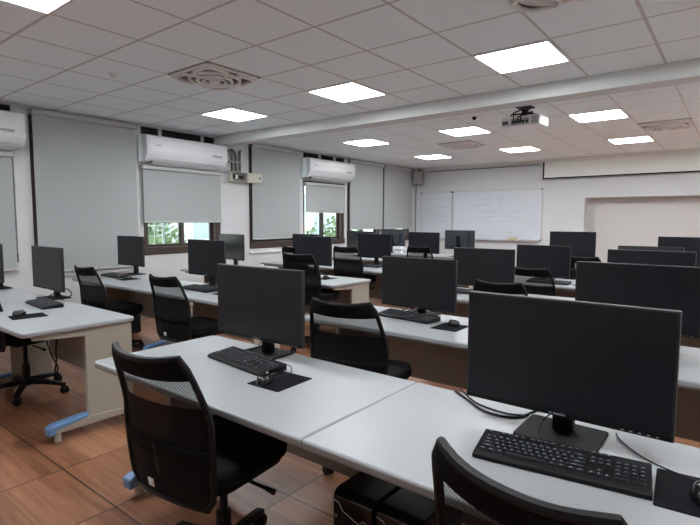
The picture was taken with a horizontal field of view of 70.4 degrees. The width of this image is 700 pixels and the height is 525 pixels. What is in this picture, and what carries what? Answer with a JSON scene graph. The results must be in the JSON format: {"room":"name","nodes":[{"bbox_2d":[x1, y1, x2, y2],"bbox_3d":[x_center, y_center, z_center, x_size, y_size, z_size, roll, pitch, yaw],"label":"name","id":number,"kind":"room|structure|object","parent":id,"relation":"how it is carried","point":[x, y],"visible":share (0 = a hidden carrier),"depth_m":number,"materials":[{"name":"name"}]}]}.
{"room":"computer lab","nodes":[
{"label":"computer lab","id":0,"kind":"room"},
{"bbox_2d":[0,102,413,304],"bbox_3d":[-2.917,-0.578,7.303,0.220,2.755,15.550,4,6,38],"label":"wall","id":1,"kind":"structure","parent":0,"point":[234,195],"depth_m":7.33,"materials":[{"name":"paint"}]},
{"bbox_2d":[0,151,17,271],"bbox_3d":[-4.324,-0.544,5.235,0.095,1.370,1.401,4,6,38],"label":"roller blind","id":2,"kind":"object","parent":1,"relation":"attached to","point":[7,209],"visible":1,"depth_m":5.71,"materials":[{"name":"grey fabric"}]},
{"bbox_2d":[0,110,25,149],"bbox_3d":[-4.229,-1.451,5.149,0.262,0.418,1.465,4,6,38],"label":"air conditioner","id":3,"kind":"object","parent":1,"relation":"attached to","point":[12,124],"visible":1,"depth_m":5.55,"materials":[{"name":"white plastic"}]},
{"bbox_2d":[28,114,37,245],"bbox_3d":[-3.464,-0.876,6.507,0.162,1.880,1.315,4,6,38],"label":"window","id":4,"kind":"structure","parent":1,"relation":"in","point":[29,115],"depth_m":5.97,"materials":[{"name":"brown metal"}]},
{"bbox_2d":[28,108,137,271],"bbox_3d":[-3.371,-0.881,6.428,0.095,1.955,1.309,4,6,38],"label":"roller blind","id":5,"kind":"object","parent":1,"relation":"attached to","point":[85,167],"visible":0.89,"depth_m":6.36,"materials":[{"name":"grey fabric"}]},
{"bbox_2d":[142,169,219,254],"bbox_3d":[-2.589,-0.789,7.639,0.162,1.280,1.340,4,6,38],"label":"window","id":6,"kind":"structure","parent":1,"relation":"in","point":[214,228],"depth_m":7.50,"materials":[{"name":"brown metal"}]},
{"bbox_2d":[139,164,221,222],"bbox_3d":[-2.511,-1.011,7.521,0.095,0.815,1.366,4,6,38],"label":"roller blind","id":7,"kind":"object","parent":6,"relation":"attached to","point":[170,194],"visible":1,"depth_m":7.45,"materials":[{"name":"grey fabric"}]},
{"bbox_2d":[162,130,199,141],"bbox_3d":[-2.584,-1.912,7.530,0.079,0.103,0.666,4,6,38],"label":"trim","id":8,"kind":"structure","parent":1,"relation":"attached to","point":[165,133],"depth_m":7.50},
{"bbox_2d":[137,134,227,170],"bbox_3d":[-2.454,-1.618,7.414,0.262,0.398,1.370,4,6,38],"label":"air conditioner","id":9,"kind":"object","parent":1,"relation":"attached to","point":[152,149],"visible":1,"depth_m":7.23,"materials":[{"name":"white plastic"}]},
{"bbox_2d":[227,148,242,171],"bbox_3d":[-1.974,-1.748,8.165,0.080,0.495,0.462,4,6,38],"label":"conduit","id":10,"kind":"object","parent":1,"relation":"attached to","point":[237,167],"visible":0.75,"depth_m":8.23,"materials":[{"name":"grey metal"}]},
{"bbox_2d":[227,171,261,183],"bbox_3d":[-1.774,-1.437,8.411,0.128,0.165,0.650,4,6,38],"label":"box","id":11,"kind":"object","parent":1,"relation":"attached to","point":[233,176],"visible":1,"depth_m":8.38,"materials":[{"name":"beige metal"}]},
{"bbox_2d":[248,147,292,248],"bbox_3d":[-1.413,-1.157,9.116,0.162,1.750,1.255,4,6,38],"label":"window","id":12,"kind":"structure","parent":1,"relation":"in","point":[287,242],"depth_m":8.74,"materials":[{"name":"brown metal"}]},
{"bbox_2d":[249,144,300,239],"bbox_3d":[-1.331,-1.252,9.016,0.095,1.640,1.214,4,6,38],"label":"roller blind","id":13,"kind":"object","parent":12,"relation":"attached to","point":[275,201],"visible":0.83,"depth_m":8.98,"materials":[{"name":"grey fabric"}]},
{"bbox_2d":[303,180,344,243],"bbox_3d":[-0.569,-1.007,10.214,0.162,1.270,1.290,4,6,38],"label":"window","id":14,"kind":"structure","parent":1,"relation":"in","point":[339,239],"depth_m":10.60,"materials":[{"name":"brown metal"}]},
{"bbox_2d":[303,182,345,212],"bbox_3d":[-0.503,-1.305,10.074,0.095,0.590,1.226,4,6,38],"label":"roller blind","id":15,"kind":"object","parent":14,"relation":"attached to","point":[320,197],"visible":1,"depth_m":10.03,"materials":[{"name":"grey fabric"}]},
{"bbox_2d":[301,157,354,182],"bbox_3d":[-0.415,-1.845,10.011,0.262,0.403,1.410,4,6,38],"label":"air conditioner","id":16,"kind":"object","parent":1,"relation":"attached to","point":[311,168],"visible":1,"depth_m":9.79,"materials":[{"name":"white plastic"}]},
{"bbox_2d":[347,162,379,233],"bbox_3d":[0.282,-1.335,11.277,0.162,1.750,1.290,4,6,38],"label":"window","id":17,"kind":"structure","parent":1,"relation":"in","point":[375,231],"depth_m":10.82,"materials":[{"name":"brown metal"}]},
{"bbox_2d":[347,159,383,229],"bbox_3d":[0.375,-1.499,11.184,0.095,1.505,1.286,4,6,38],"label":"roller blind","id":18,"kind":"object","parent":17,"relation":"attached to","point":[366,188],"visible":1,"depth_m":11.16,"materials":[{"name":"grey fabric"}]},
{"bbox_2d":[383,168,408,239],"bbox_3d":[1.107,-1.422,12.330,0.162,1.750,1.250,4,6,38],"label":"window","id":19,"kind":"structure","parent":1,"relation":"in","point":[406,230],"depth_m":11.90,"materials":[{"name":"brown metal"}]},
{"bbox_2d":[383,165,413,228],"bbox_3d":[1.188,-1.585,12.221,0.095,1.505,1.296,4,6,38],"label":"roller blind","id":20,"kind":"object","parent":19,"relation":"attached to","point":[397,180],"visible":0.96,"depth_m":12.18,"materials":[{"name":"grey fabric"}]},
{"bbox_2d":[214,58,699,146],"bbox_3d":[1.551,-1.694,5.183,9.300,0.142,0.230,4,6,38],"label":"ceiling beam","id":21,"kind":"structure","parent":1,"relation":"attached to","point":[686,71],"depth_m":5.11,"materials":[{"name":"paint"}]},
{"bbox_2d":[0,0,699,168],"bbox_3d":[0.868,-1.743,4.301,9.700,0.100,15.650,4,6,38],"label":"ceiling","id":22,"kind":"structure","parent":0,"point":[412,52],"depth_m":4.22,"materials":[{"name":"tile"}]},
{"bbox_2d":[1,0,72,14],"bbox_3d":[-1.890,-1.566,2.783,0.597,0.012,0.597,4,6,38],"label":"recessed light","id":23,"kind":"object","parent":22,"relation":"in","point":[48,7],"visible":1,"depth_m":3.05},
{"bbox_2d":[167,61,260,89],"bbox_3d":[-1.249,-1.684,4.582,0.597,0.080,0.597,4,6,38],"label":"ceiling vent","id":24,"kind":"object","parent":22,"relation":"in","point":[209,75],"visible":1,"depth_m":4.47,"materials":[{"name":"grey"}]},
{"bbox_2d":[200,107,267,121],"bbox_3d":[-1.457,-1.862,6.271,0.597,0.012,0.597,4,6,38],"label":"recessed light","id":25,"kind":"object","parent":22,"relation":"in","point":[232,114],"visible":1,"depth_m":6.23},
{"bbox_2d":[307,81,386,102],"bbox_3d":[-0.027,-1.763,5.158,0.597,0.012,0.597,4,6,38],"label":"recessed light","id":26,"kind":"object","parent":22,"relation":"in","point":[348,91],"visible":1,"depth_m":5.13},
{"bbox_2d":[342,139,390,146],"bbox_3d":[0.279,-2.045,8.485,0.597,0.012,0.597,4,6,38],"label":"recessed light","id":27,"kind":"object","parent":22,"relation":"in","point":[365,142],"visible":1,"depth_m":8.43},
{"bbox_2d":[345,140,387,145],"bbox_3d":[0.279,-2.046,8.485,0.565,0.006,0.565,4,6,38],"label":"diffuser","id":28,"kind":"object","parent":27,"relation":"attached to","point":[357,142],"depth_m":8.43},
{"bbox_2d":[439,141,482,149],"bbox_3d":[1.940,-2.019,8.648,0.597,0.080,0.597,4,6,38],"label":"ceiling vent","id":29,"kind":"object","parent":22,"relation":"in","point":[460,145],"visible":1,"depth_m":8.51,"materials":[{"name":"white plastic"}]},
{"bbox_2d":[438,126,491,136],"bbox_3d":[1.709,-1.945,7.371,0.597,0.012,0.597,4,6,38],"label":"recessed light","id":30,"kind":"object","parent":22,"relation":"in","point":[472,130],"visible":1,"depth_m":7.36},
{"bbox_2d":[472,39,570,73],"bbox_3d":[1.403,-1.663,4.044,0.597,0.012,0.597,4,6,38],"label":"recessed light","id":31,"kind":"object","parent":22,"relation":"in","point":[540,53],"visible":1,"depth_m":4.01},
{"bbox_2d":[501,105,547,130],"bbox_3d":[2.037,-1.696,5.791,0.450,0.240,0.359,4,6,41],"label":"projector","id":32,"kind":"object","parent":22,"relation":"hanging from","point":[526,120],"visible":0.99,"depth_m":5.71,"materials":[{"name":"grey plastic"}]},
{"bbox_2d":[507,0,586,12],"bbox_3d":[1.134,-1.518,2.726,0.597,0.080,0.597,4,6,38],"label":"ceiling vent","id":33,"kind":"object","parent":22,"relation":"in","point":[525,6],"visible":1,"depth_m":2.94,"materials":[{"name":"white plastic"}]},
{"bbox_2d":[568,108,629,122],"bbox_3d":[3.139,-1.846,6.258,0.597,0.012,0.597,4,6,38],"label":"recessed light","id":34,"kind":"object","parent":22,"relation":"in","point":[611,114],"visible":1,"depth_m":6.22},
{"bbox_2d":[607,136,654,143],"bbox_3d":[4.592,-1.999,8.111,0.597,0.012,0.597,4,6,38],"label":"recessed light","id":35,"kind":"object","parent":22,"relation":"in","point":[639,138],"visible":1,"depth_m":8.12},
{"bbox_2d":[638,118,693,131],"bbox_3d":[4.324,-1.854,6.792,0.597,0.080,0.597,4,6,38],"label":"ceiling vent","id":36,"kind":"object","parent":22,"relation":"in","point":[676,124],"visible":1,"depth_m":6.66,"materials":[{"name":"white plastic"}]},
{"bbox_2d":[0,298,699,524],"bbox_3d":[0.859,1.101,4.543,9.700,0.100,15.650,4,6,38],"label":"floor","id":37,"kind":"structure","parent":0,"point":[77,479],"depth_m":2.78,"materials":[{"name":"brown tile"}]},
{"bbox_2d":[0,288,52,383],"bbox_3d":[-3.398,0.662,4.563,1.398,0.745,0.715,4,6,38],"label":"computer desk","id":38,"kind":"object","parent":37,"relation":"on","point":[40,361],"visible":0.31,"depth_m":4.32,"materials":[{"name":"white laminate"}]},
{"bbox_2d":[0,303,68,406],"bbox_3d":[-2.698,0.581,4.035,0.626,0.997,0.719,3,6,30],"label":"office chair","id":39,"kind":"object","parent":37,"relation":"on","point":[6,339],"visible":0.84,"depth_m":4.03,"materials":[{"name":"black plastic"}]},
{"bbox_2d":[0,299,133,442],"bbox_3d":[-2.295,0.739,3.704,1.398,0.745,0.715,4,6,38],"label":"computer desk","id":40,"kind":"object","parent":37,"relation":"on","point":[85,335],"visible":0.73,"depth_m":3.39,"materials":[{"name":"white laminate"}]},
{"bbox_2d":[25,297,63,309],"bbox_3d":[-2.445,0.323,3.963,0.448,0.034,0.152,5,7,43],"label":"keyboard","id":41,"kind":"object","parent":40,"relation":"on","point":[43,303],"visible":1,"depth_m":3.90,"materials":[{"name":"black plastic"}]},
{"bbox_2d":[31,245,71,299],"bbox_3d":[-2.582,0.086,4.305,0.613,0.451,0.200,4,6,38],"label":"monitor","id":42,"kind":"object","parent":40,"relation":"on","point":[47,262],"visible":0.94,"depth_m":4.25,"materials":[{"name":"black plastic"}]},
{"bbox_2d":[74,265,144,347],"bbox_3d":[-2.498,0.494,5.252,0.626,0.968,0.715,4,6,35],"label":"office chair","id":43,"kind":"object","parent":37,"relation":"on","point":[92,289],"visible":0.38,"depth_m":4.99,"materials":[{"name":"black plastic"}]},
{"bbox_2d":[72,275,192,349],"bbox_3d":[-2.505,0.568,5.702,1.398,0.745,0.715,4,6,38],"label":"computer desk","id":44,"kind":"object","parent":37,"relation":"on","point":[116,290],"visible":0.17,"depth_m":5.94,"materials":[{"name":"white laminate"}]},
{"bbox_2d":[117,236,145,275],"bbox_3d":[-2.709,-0.091,6.212,0.613,0.481,0.200,4,6,38],"label":"monitor","id":45,"kind":"object","parent":44,"relation":"on","point":[131,251],"visible":0.98,"depth_m":6.16,"materials":[{"name":"black plastic"}]},
{"bbox_2d":[149,274,223,342],"bbox_3d":[-1.366,0.568,4.332,0.626,0.983,0.715,4,6,35],"label":"office chair","id":46,"kind":"object","parent":37,"relation":"on","point":[174,321],"visible":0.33,"depth_m":4.06,"materials":[{"name":"black plastic"}]},
{"bbox_2d":[112,341,286,524],"bbox_3d":[-0.551,0.762,1.986,0.626,0.997,0.719,3,6,32],"label":"office chair","id":47,"kind":"object","parent":37,"relation":"on","point":[184,455],"visible":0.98,"depth_m":1.72,"materials":[{"name":"black fabric"}]},
{"bbox_2d":[181,268,217,315],"bbox_3d":[-1.618,0.475,6.832,1.398,0.745,0.715,4,6,38],"label":"computer desk","id":48,"kind":"object","parent":37,"relation":"on","point":[206,278],"visible":0.04,"depth_m":7.24,"materials":[{"name":"white laminate"}]},
{"bbox_2d":[219,234,244,264],"bbox_3d":[-1.690,-0.173,7.215,0.613,0.481,0.200,5,7,43],"label":"monitor","id":49,"kind":"object","parent":48,"relation":"on","point":[235,248],"visible":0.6,"depth_m":7.12,"materials":[{"name":"black plastic"}]},
{"bbox_2d":[133,282,279,348],"bbox_3d":[-1.402,0.645,4.843,1.398,0.745,0.715,4,6,38],"label":"computer desk","id":50,"kind":"object","parent":37,"relation":"on","point":[204,304],"visible":0.1,"depth_m":4.87,"materials":[{"name":"white laminate"}]},
{"bbox_2d":[188,239,225,286],"bbox_3d":[-1.449,0.006,5.117,0.613,0.481,0.200,4,6,38],"label":"monitor","id":51,"kind":"object","parent":50,"relation":"on","point":[204,256],"visible":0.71,"depth_m":5.08,"materials":[{"name":"black plastic"}]},
{"bbox_3d":[-1.485,0.260,4.962,0.300,0.001,0.210,3,6,28],"label":"paper sheet","id":52,"kind":"object","parent":50,"relation":"on","visible":0},
{"bbox_2d":[183,284,217,292],"bbox_3d":[-1.470,0.250,4.867,0.448,0.034,0.152,5,7,42],"label":"keyboard","id":53,"kind":"object","parent":52,"relation":"on","point":[196,287],"visible":0.99,"depth_m":4.81,"materials":[{"name":"black plastic"}]},
{"bbox_2d":[94,335,415,495],"bbox_3d":[-0.487,0.864,2.297,1.398,0.745,0.715,4,6,38],"label":"computer desk","id":54,"kind":"object","parent":37,"relation":"on","point":[334,393],"visible":0.52,"depth_m":2.04,"materials":[{"name":"white laminate"}]},
{"bbox_2d":[207,346,286,375],"bbox_3d":[-0.501,0.465,2.373,0.152,0.034,0.448,-5,7,-45],"label":"keyboard","id":55,"kind":"object","parent":54,"relation":"on","point":[255,364],"visible":1,"depth_m":2.33,"materials":[{"name":"black plastic"}]},
{"bbox_2d":[217,264,304,359],"bbox_3d":[-0.440,0.244,2.530,0.613,0.451,0.200,4,6,37],"label":"monitor","id":56,"kind":"object","parent":54,"relation":"on","point":[265,304],"visible":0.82,"depth_m":2.47,"materials":[{"name":"black plastic"}]},
{"bbox_2d":[247,371,311,391],"bbox_3d":[-0.298,0.505,2.116,0.180,0.003,0.215,4,6,36],"label":"mousepad","id":57,"kind":"object","parent":54,"relation":"on","point":[281,383],"visible":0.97,"depth_m":2.10,"materials":[{"name":"rubber"}]},
{"bbox_2d":[256,372,272,386],"bbox_3d":[-0.358,0.485,2.085,0.062,0.037,0.112,1,5,13],"label":"computer mouse","id":58,"kind":"object","parent":57,"relation":"on","point":[264,379],"visible":1,"depth_m":2.05,"materials":[{"name":"black plastic"}]},
{"bbox_2d":[261,260,333,275],"bbox_3d":[-0.707,0.379,7.995,1.398,0.745,0.715,4,6,38],"label":"computer desk","id":59,"kind":"object","parent":37,"relation":"on","point":[279,264],"visible":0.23,"depth_m":8.02,"materials":[{"name":"white laminate"}]},
{"bbox_2d":[283,252,339,351],"bbox_3d":[-0.408,0.417,5.513,0.626,1.087,0.719,3,6,32],"label":"office chair","id":60,"kind":"object","parent":37,"relation":"on","point":[307,263],"visible":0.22,"depth_m":5.20,"materials":[{"name":"black plastic"}]},
{"bbox_2d":[305,275,370,312],"bbox_3d":[-0.515,0.551,5.974,1.398,0.745,0.715,4,6,38],"label":"computer desk","id":61,"kind":"object","parent":37,"relation":"on","point":[352,290],"visible":0.27,"depth_m":5.67,"materials":[{"name":"white laminate"}]},
{"bbox_2d":[295,236,331,273],"bbox_3d":[-0.448,-0.097,6.361,0.613,0.481,0.200,4,6,38],"label":"monitor","id":62,"kind":"object","parent":61,"relation":"on","point":[320,247],"visible":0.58,"depth_m":6.27,"materials":[{"name":"black plastic"}]},
{"bbox_2d":[325,266,381,298],"bbox_3d":[0.396,0.455,7.136,1.398,0.745,0.715,4,6,38],"label":"computer desk","id":63,"kind":"object","parent":37,"relation":"on","point":[376,293],"visible":0.09,"depth_m":7.45,"materials":[{"name":"white laminate"}]},
{"bbox_2d":[358,233,391,264],"bbox_3d":[0.391,-0.199,7.592,0.613,0.481,0.200,4,6,38],"label":"monitor","id":64,"kind":"object","parent":63,"relation":"on","point":[375,246],"visible":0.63,"depth_m":7.55,"materials":[{"name":"black plastic"}]},
{"bbox_2d":[333,246,375,288],"bbox_3d":[0.074,0.292,7.034,0.626,1.082,0.719,3,6,32],"label":"office chair","id":65,"kind":"object","parent":37,"relation":"on","point":[347,261],"visible":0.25,"depth_m":6.74,"materials":[{"name":"black plastic"}]},
{"bbox_2d":[332,256,381,263],"bbox_3d":[0.279,0.275,9.251,1.398,0.745,0.715,4,6,38],"label":"computer desk","id":66,"kind":"object","parent":37,"relation":"on","point":[365,260],"visible":0.02,"depth_m":8.88,"materials":[{"name":"white laminate"}]},
{"bbox_2d":[347,231,372,247],"bbox_3d":[0.209,-0.364,9.530,0.613,0.481,0.200,4,6,37],"label":"monitor","id":67,"kind":"object","parent":66,"relation":"on","point":[352,236],"visible":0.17,"depth_m":9.56,"materials":[{"name":"black plastic"}]},
{"bbox_2d":[310,297,411,474],"bbox_3d":[0.073,0.676,2.939,0.626,1.012,0.719,3,6,28],"label":"office chair","id":68,"kind":"object","parent":37,"relation":"on","point":[353,335],"visible":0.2,"depth_m":2.63,"materials":[{"name":"black plastic"}]},
{"bbox_2d":[333,471,401,524],"bbox_3d":[0.101,1.065,1.993,0.185,0.400,0.314,4,6,38],"label":"computer tower","id":69,"kind":"object","parent":37,"relation":"on","point":[357,501],"visible":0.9,"depth_m":1.89,"materials":[{"name":"black plastic"}]},
{"bbox_2d":[305,305,467,388],"bbox_3d":[0.406,0.770,3.435,1.398,0.745,0.715,4,6,38],"label":"computer desk","id":70,"kind":"object","parent":37,"relation":"on","point":[434,355],"visible":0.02,"depth_m":3.53,"materials":[{"name":"white laminate"}]},
{"bbox_2d":[378,308,440,323],"bbox_3d":[0.406,0.373,3.489,0.448,0.034,0.152,5,7,44],"label":"keyboard","id":71,"kind":"object","parent":70,"relation":"on","point":[393,313],"visible":1,"depth_m":3.44,"materials":[{"name":"black plastic"}]},
{"bbox_2d":[382,256,457,315],"bbox_3d":[0.512,0.172,3.624,0.613,0.416,0.200,4,6,38],"label":"monitor","id":72,"kind":"object","parent":70,"relation":"on","point":[423,284],"visible":0.91,"depth_m":3.57,"materials":[{"name":"black plastic"}]},
{"bbox_2d":[376,488,435,524],"bbox_3d":[0.265,1.076,1.872,0.185,0.400,0.314,4,6,40],"label":"computer tower","id":73,"kind":"object","parent":37,"relation":"on","point":[404,507],"visible":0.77,"depth_m":1.78,"materials":[{"name":"black plastic"}]},
{"bbox_2d":[391,253,440,256],"bbox_3d":[1.153,0.183,10.366,1.398,0.745,0.715,4,6,38],"label":"computer desk","id":74,"kind":"object","parent":37,"relation":"on","point":[392,254],"visible":0.02,"depth_m":10.06,"materials":[{"name":"white laminate"}]},
{"bbox_2d":[381,229,404,252],"bbox_3d":[0.903,-0.469,10.671,0.613,0.501,0.200,4,6,38],"label":"monitor","id":75,"kind":"object","parent":74,"relation":"on","point":[398,235],"visible":0.66,"depth_m":10.60,"materials":[{"name":"black plastic"}]},
{"bbox_2d":[408,232,439,253],"bbox_3d":[1.314,-0.292,8.720,0.613,0.481,0.200,4,6,38],"label":"monitor","id":76,"kind":"object","parent":74,"relation":"on","point":[416,239],"visible":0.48,"depth_m":8.64,"materials":[{"name":"black plastic"}]},
{"bbox_2d":[407,246,433,309],"bbox_3d":[1.204,0.242,7.929,0.626,1.037,0.719,4,6,35],"label":"office chair","id":77,"kind":"object","parent":37,"relation":"on","point":[414,252],"visible":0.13,"depth_m":7.60,"materials":[{"name":"black plastic"}]},
{"bbox_2d":[433,254,453,259],"bbox_3d":[2.256,0.260,9.507,1.398,0.745,0.715,4,6,38],"label":"computer desk","id":78,"kind":"object","parent":37,"relation":"on","point":[442,256],"visible":0.09,"depth_m":9.50,"materials":[{"name":"white laminate"}]},
{"bbox_2d":[445,230,474,256],"bbox_3d":[2.075,-0.364,9.480,0.613,0.501,0.200,4,6,38],"label":"monitor","id":79,"kind":"object","parent":78,"relation":"on","point":[453,238],"visible":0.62,"depth_m":9.44,"materials":[{"name":"black plastic"}]},
{"bbox_2d":[473,279,527,295],"bbox_3d":[1.289,0.603,4.047,0.626,0.977,0.719,4,6,38],"label":"office chair","id":80,"kind":"object","parent":37,"relation":"on","point":[479,285],"visible":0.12,"depth_m":3.70,"materials":[{"name":"black plastic"}]},
{"bbox_2d":[302,383,699,524],"bbox_3d":[0.616,0.941,1.438,1.398,0.745,0.715,4,6,38],"label":"computer desk","id":81,"kind":"object","parent":37,"relation":"on","point":[392,440],"visible":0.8,"depth_m":1.49,"materials":[{"name":"white laminate"}]},
{"bbox_2d":[454,390,536,418],"bbox_3d":[0.529,0.504,1.808,0.409,0.065,0.120,5,7,44],"label":"cable","id":82,"kind":"object","parent":81,"relation":"on","point":[456,391],"visible":0.8,"depth_m":1.75,"materials":[{"name":"black plastic"}]},
{"bbox_2d":[472,429,652,499],"bbox_3d":[0.586,0.552,1.392,0.448,0.034,0.152,3,6,30],"label":"keyboard","id":83,"kind":"object","parent":81,"relation":"on","point":[632,477],"visible":1,"depth_m":1.36,"materials":[{"name":"black plastic"}]},
{"bbox_2d":[467,291,681,451],"bbox_3d":[0.678,0.333,1.578,0.613,0.443,0.200,4,6,38],"label":"monitor","id":84,"kind":"object","parent":81,"relation":"on","point":[612,366],"visible":0.94,"depth_m":1.51,"materials":[{"name":"black plastic"}]},
{"bbox_2d":[653,468,699,517],"bbox_3d":[0.868,0.583,1.240,0.180,0.003,0.215,3,6,34],"label":"mousepad","id":85,"kind":"object","parent":81,"relation":"on","point":[672,490],"visible":0.98,"depth_m":1.25,"materials":[{"name":"rubber"}]},
{"bbox_2d":[689,480,699,505],"bbox_3d":[0.875,0.563,1.222,0.062,0.037,0.112,3,6,28],"label":"computer mouse","id":86,"kind":"object","parent":85,"relation":"on","point":[694,494],"visible":1,"depth_m":1.21,"materials":[{"name":"black plastic"}]},
{"bbox_2d":[427,287,574,317],"bbox_3d":[1.293,0.677,4.566,1.398,0.745,0.715,4,6,38],"label":"computer desk","id":87,"kind":"object","parent":37,"relation":"on","point":[462,299],"visible":0.02,"depth_m":4.62,"materials":[{"name":"white laminate"}]},
{"bbox_2d":[454,247,515,285],"bbox_3d":[1.301,0.072,4.799,0.613,0.421,0.200,4,6,38],"label":"monitor","id":88,"kind":"object","parent":87,"relation":"on","point":[484,264],"visible":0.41,"depth_m":4.74,"materials":[{"name":"black plastic"}]},
{"bbox_2d":[431,436,627,524],"bbox_3d":[0.510,0.840,1.113,0.719,0.997,0.626,-4,6,-39],"label":"office chair","id":89,"kind":"object","parent":37,"relation":"on","point":[463,495],"visible":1,"depth_m":0.88,"materials":[{"name":"black plastic"}]},
{"bbox_2d":[515,266,555,295],"bbox_3d":[1.979,0.505,5.283,0.626,0.968,0.715,4,6,38],"label":"office chair","id":90,"kind":"object","parent":37,"relation":"on","point":[540,281],"visible":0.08,"depth_m":4.96,"materials":[{"name":"black plastic"}]},
{"bbox_2d":[554,278,575,297],"bbox_3d":[2.204,0.581,5.728,1.398,0.745,0.715,4,6,38],"label":"computer desk","id":91,"kind":"object","parent":37,"relation":"on","point":[568,291],"visible":0.02,"depth_m":5.73,"materials":[{"name":"white laminate"}]},
{"bbox_2d":[516,244,570,279],"bbox_3d":[2.280,-0.004,5.846,0.613,0.401,0.200,4,6,38],"label":"monitor","id":92,"kind":"object","parent":91,"relation":"on","point":[557,259],"visible":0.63,"depth_m":5.77,"materials":[{"name":"black plastic"}]},
{"bbox_2d":[563,256,600,279],"bbox_3d":[3.047,0.395,6.433,0.626,0.997,0.719,4,6,38],"label":"office chair","id":93,"kind":"object","parent":37,"relation":"on","point":[573,259],"visible":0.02,"depth_m":6.18,"materials":[{"name":"black plastic"}]},
{"bbox_2d":[675,346,699,441],"bbox_3d":[1.509,0.847,2.576,1.398,0.745,0.715,4,6,38],"label":"computer desk","id":94,"kind":"object","parent":37,"relation":"on","point":[687,425],"visible":0.02,"depth_m":2.66,"materials":[{"name":"white laminate"}]},
{"bbox_2d":[575,261,699,338],"bbox_3d":[1.591,0.231,2.764,0.613,0.451,0.200,4,6,38],"label":"monitor","id":95,"kind":"object","parent":94,"relation":"on","point":[641,285],"visible":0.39,"depth_m":2.69,"materials":[{"name":"black plastic"}]},
{"bbox_2d":[680,336,699,347],"bbox_3d":[2.396,0.753,3.707,1.398,0.745,0.715,4,6,38],"label":"computer desk","id":96,"kind":"object","parent":37,"relation":"on","point":[685,341],"visible":0.02,"depth_m":3.86,"materials":[{"name":"white laminate"}]},
{"bbox_2d":[607,249,696,266],"bbox_3d":[2.432,0.126,4.031,0.613,0.451,0.200,4,6,38],"label":"monitor","id":97,"kind":"object","parent":96,"relation":"on","point":[649,257],"visible":0.26,"depth_m":3.97,"materials":[{"name":"black plastic"}]},
{"bbox_3d":[3.190,0.477,6.984,1.398,0.745,0.715,4,6,38],"label":"computer desk","id":98,"kind":"object","parent":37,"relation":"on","visible":0},
{"bbox_2d":[550,231,596,256],"bbox_3d":[3.159,-0.171,7.041,0.613,0.536,0.200,4,6,38],"label":"monitor","id":99,"kind":"object","parent":98,"relation":"on","point":[583,244],"visible":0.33,"depth_m":6.95,"materials":[{"name":"black plastic"}]},
{"bbox_3d":[3.308,0.658,4.869,1.398,0.745,0.715,4,6,38],"label":"computer desk","id":100,"kind":"object","parent":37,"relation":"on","visible":0},
{"bbox_2d":[618,245,684,251],"bbox_3d":[3.198,0.036,5.308,0.613,0.418,0.200,4,6,38],"label":"monitor","id":101,"kind":"object","parent":100,"relation":"on","point":[653,248],"visible":0.07,"depth_m":5.28,"materials":[{"name":"black plastic"}]},
{"bbox_3d":[4.293,0.554,6.125,1.398,0.745,0.715,4,6,38],"label":"computer desk","id":102,"kind":"object","parent":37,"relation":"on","visible":0},
{"bbox_2d":[658,236,699,266],"bbox_3d":[4.214,-0.075,6.221,0.613,0.491,0.200,4,6,38],"label":"monitor","id":103,"kind":"object","parent":102,"relation":"on","point":[691,244],"visible":0.26,"depth_m":6.18,"materials":[{"name":"black plastic"}]},
{"bbox_2d":[413,162,699,265],"bbox_3d":[5.405,-0.799,10.213,9.700,2.755,0.300,4,6,38],"label":"wall","id":104,"kind":"structure","parent":0,"point":[565,200],"depth_m":10.75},
{"bbox_2d":[420,191,452,238],"bbox_3d":[2.154,-1.185,12.486,0.885,1.172,0.084,4,6,38],"label":"whiteboard","id":105,"kind":"object","parent":104,"relation":"attached to","point":[436,207],"visible":0.73,"depth_m":12.48,"materials":[{"name":"plastic"}]},
{"bbox_2d":[414,160,541,170],"bbox_3d":[5.302,-2.135,9.961,9.300,0.050,0.050,4,6,38],"label":"trim","id":106,"kind":"structure","parent":104,"relation":"attached to","point":[533,161],"depth_m":11.66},
{"bbox_2d":[452,188,542,241],"bbox_3d":[3.359,-1.101,11.548,2.155,1.172,0.084,4,6,38],"label":"whiteboard","id":107,"kind":"object","parent":104,"relation":"attached to","point":[498,215],"visible":0.93,"depth_m":11.47,"materials":[{"name":"plastic"}]},
{"bbox_2d":[475,239,539,241],"bbox_3d":[3.357,-0.524,11.597,2.095,0.012,0.084,4,6,38],"label":"tray","id":108,"kind":"object","parent":107,"relation":"on","point":[532,240],"depth_m":11.26,"materials":[{"name":"metal"}]},
{"bbox_2d":[542,148,699,178],"bbox_3d":[5.704,-1.915,9.600,3.840,0.425,0.150,4,6,38],"label":"projection screen","id":109,"kind":"object","parent":104,"relation":"attached to","point":[682,160],"visible":1,"depth_m":9.78,"materials":[{"name":"fabric"}]},
{"bbox_2d":[587,196,699,261],"bbox_3d":[5.559,-0.815,10.409,9.700,2.755,0.200,4,6,38],"label":"wall","id":110,"kind":"structure","parent":0,"point":[625,221],"depth_m":10.03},
{"label":"outside","id":111,"kind":"structure","parent":0,"visible":0},
{"bbox_3d":[-5.328,2.530,23.492,23.060,0.200,50.000,4,6,38],"label":"ground","id":112,"kind":"structure","parent":111,"visible":0},
{"bbox_2d":[148,223,186,243],"bbox_3d":[-5.815,0.866,13.798,3.032,4.764,3.051,4,6,38],"label":"tree","id":113,"kind":"object","parent":112,"relation":"on","point":[158,239],"visible":0.06,"depth_m":13.54,"materials":[{"name":"green plant"}]},
{"bbox_2d":[148,193,335,243],"bbox_3d":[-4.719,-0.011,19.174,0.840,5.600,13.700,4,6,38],"label":"building","id":114,"kind":"structure","parent":112,"relation":"on","point":[200,231],"depth_m":17.81,"materials":[{"name":"concrete"}]},
{"bbox_2d":[306,215,358,236],"bbox_3d":[-0.471,0.396,20.273,3.251,4.638,3.230,4,6,38],"label":"tree","id":115,"kind":"object","parent":112,"relation":"on","point":[333,233],"visible":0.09,"depth_m":19.89,"materials":[{"name":"green plant"}]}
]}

